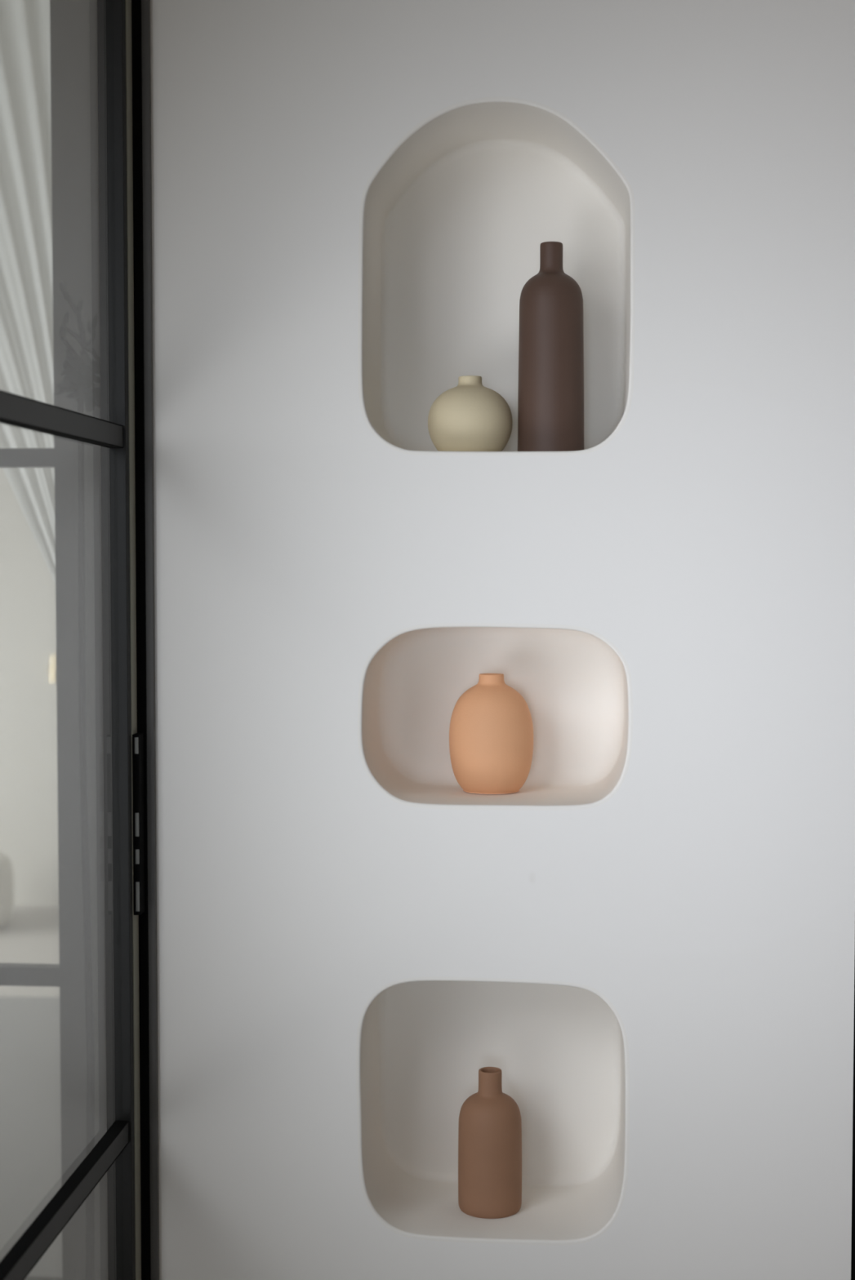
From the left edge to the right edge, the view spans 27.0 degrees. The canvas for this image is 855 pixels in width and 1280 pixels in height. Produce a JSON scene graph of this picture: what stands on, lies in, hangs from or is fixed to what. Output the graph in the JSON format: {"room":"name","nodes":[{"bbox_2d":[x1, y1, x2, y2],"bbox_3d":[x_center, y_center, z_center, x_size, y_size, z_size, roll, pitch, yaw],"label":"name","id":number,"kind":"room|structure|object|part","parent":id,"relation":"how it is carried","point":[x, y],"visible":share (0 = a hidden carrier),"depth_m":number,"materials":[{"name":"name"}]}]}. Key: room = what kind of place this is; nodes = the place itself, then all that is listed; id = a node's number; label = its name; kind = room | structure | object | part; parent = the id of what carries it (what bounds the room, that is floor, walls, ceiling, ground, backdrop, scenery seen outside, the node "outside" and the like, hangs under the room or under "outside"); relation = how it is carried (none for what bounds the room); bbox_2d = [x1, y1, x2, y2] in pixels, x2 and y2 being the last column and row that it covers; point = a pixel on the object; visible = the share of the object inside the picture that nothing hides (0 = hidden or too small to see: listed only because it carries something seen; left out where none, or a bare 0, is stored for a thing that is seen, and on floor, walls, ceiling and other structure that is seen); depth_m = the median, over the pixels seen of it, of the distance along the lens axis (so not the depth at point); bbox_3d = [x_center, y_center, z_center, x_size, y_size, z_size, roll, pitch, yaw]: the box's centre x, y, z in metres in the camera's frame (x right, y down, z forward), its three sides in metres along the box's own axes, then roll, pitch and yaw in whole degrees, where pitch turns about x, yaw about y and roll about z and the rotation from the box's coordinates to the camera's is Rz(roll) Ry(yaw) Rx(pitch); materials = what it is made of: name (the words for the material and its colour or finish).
{"room":"home hallway","nodes":[
{"label":"home hallway","id":0,"kind":"room"},
{"bbox_2d":[0,467,58,906],"bbox_3d":[-0.450,-0.319,7.818,8.200,3.000,0.200,0,3,5],"label":"wall","id":1,"kind":"structure","parent":0,"point":[28,769],"depth_m":7.86,"materials":[{"name":"paint"}]},
{"bbox_2d":[48,654,56,682],"bbox_3d":[-1.624,0.123,7.797,0.090,0.120,0.080,0,3,5],"label":"wall lamp","id":2,"kind":"object","parent":1,"relation":"attached to","point":[52,668],"visible":0.48,"depth_m":7.76,"materials":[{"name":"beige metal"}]},
{"bbox_2d":[0,905,59,997],"bbox_3d":[-0.771,1.467,2.856,8.400,0.100,10.500,0,3,5],"label":"floor","id":3,"kind":"structure","parent":0,"point":[31,935],"depth_m":7.16,"materials":[{"name":"grey"}]},
{"bbox_2d":[0,851,13,928],"bbox_3d":[-1.964,1.043,7.457,0.450,0.314,0.450,0,3,5],"label":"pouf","id":4,"kind":"object","parent":3,"relation":"on","point":[6,873],"visible":1,"depth_m":7.40,"materials":[{"name":"white fabric"}]},
{"bbox_2d":[0,995,62,1279],"bbox_3d":[-1.889,1.306,5.075,2.600,0.012,2.365,0,3,5],"label":"rug","id":5,"kind":"object","parent":3,"relation":"on","point":[30,1100],"visible":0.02,"depth_m":4.87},
{"bbox_2d":[56,280,100,1279],"bbox_3d":[-0.646,0.359,3.366,0.138,2.065,0.136,0,3,5],"label":"potted plant","id":6,"kind":"object","parent":3,"relation":"on","point":[79,371],"visible":0.92,"depth_m":3.35,"materials":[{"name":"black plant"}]},
{"bbox_2d":[150,0,854,1279],"bbox_3d":[0.083,-0.083,2.822,1.134,3.000,0.320,0,3,5],"label":"wall","id":7,"kind":"structure","parent":0,"point":[650,939],"depth_m":2.67,"materials":[{"name":"white paint"}]},
{"bbox_2d":[0,0,144,1279],"bbox_3d":[-0.488,0.089,2.224,0.036,2.688,0.958,0,3,5],"label":"door","id":8,"kind":"structure","parent":7,"relation":"in","point":[121,1144],"depth_m":2.64,"materials":[{"name":"black metal"}]},
{"bbox_3d":[-0.438,0.278,2.691,0.011,0.273,0.029,0,3,5],"label":"lock plate","id":9,"kind":"part","parent":8,"relation":"part of","materials":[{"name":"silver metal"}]},
{"bbox_2d":[97,0,159,1279],"bbox_3d":[-0.494,-0.055,2.224,0.079,3.000,0.970,0,3,5],"label":"door frame","id":10,"kind":"structure","parent":7,"relation":"attached to","point":[140,9],"depth_m":2.70,"materials":[{"name":"grey metal"}]},
{"bbox_2d":[427,375,511,451],"bbox_3d":[0.067,-0.349,2.776,0.132,0.123,0.132,0,3,5],"label":"round vase","id":11,"kind":"object","parent":7,"relation":"in","point":[469,415],"visible":0.86,"depth_m":2.73,"materials":[{"name":"beige ceramic"}]},
{"bbox_2d":[457,1066,521,1218],"bbox_3d":[0.100,0.795,2.832,0.105,0.223,0.105,0,3,5],"label":"bottle vase","id":12,"kind":"object","parent":7,"relation":"in","point":[490,1126],"visible":1,"depth_m":2.79,"materials":[{"name":"brown ceramic"}]},
{"bbox_2d":[448,673,533,795],"bbox_3d":[0.101,0.148,2.826,0.134,0.187,0.134,0,3,5],"label":"vase","id":13,"kind":"object","parent":7,"relation":"in","point":[491,730],"visible":1,"depth_m":2.78,"materials":[{"name":"orange ceramic"}]},
{"bbox_2d":[517,241,583,451],"bbox_3d":[0.192,-0.451,2.760,0.103,0.328,0.103,0,3,5],"label":"bottle vase","id":14,"kind":"object","parent":7,"relation":"in","point":[550,390],"visible":0.91,"depth_m":2.72,"materials":[{"name":"brown ceramic"}]},
{"bbox_2d":[850,946,854,1279],"bbox_3d":[1.928,-0.070,2.555,2.584,3.000,0.086,0,3,5],"label":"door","id":15,"kind":"structure","parent":7,"relation":"in","point":[852,1233],"depth_m":2.66,"materials":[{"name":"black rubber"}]},
{"bbox_3d":[-0.460,-0.122,3.654,0.286,3.000,0.110,0,3,5],"label":"wall","id":16,"kind":"structure","parent":0,"visible":0},
{"bbox_2d":[0,0,107,1279],"bbox_3d":[-0.829,-0.124,3.685,0.454,3.000,0.050,0,3,5],"label":"window","id":17,"kind":"structure","parent":16,"relation":"in","point":[73,23],"depth_m":3.65,"materials":[{"name":"glass"}]},
{"bbox_3d":[-0.682,-0.123,3.673,0.160,3.000,0.050,0,3,5],"label":"post","id":18,"kind":"part","parent":17,"relation":"part of","materials":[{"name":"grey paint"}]},
{"bbox_3d":[-0.771,-1.629,2.710,8.400,0.100,10.500,0,3,5],"label":"ceiling","id":19,"kind":"structure","parent":0,"visible":0},
{"bbox_3d":[-1.375,-1.620,3.886,1.500,0.020,0.020,0,3,5],"label":"curtain rod","id":20,"kind":"object","parent":19,"relation":"attached to","visible":0},
{"bbox_2d":[0,0,55,583],"bbox_3d":[-1.108,-0.126,3.942,0.788,2.960,0.044,0,3,6],"label":"curtain","id":21,"kind":"object","parent":20,"relation":"hanging from","point":[26,271],"visible":0.34,"depth_m":3.88,"materials":[{"name":"white fabric"}]}
]}

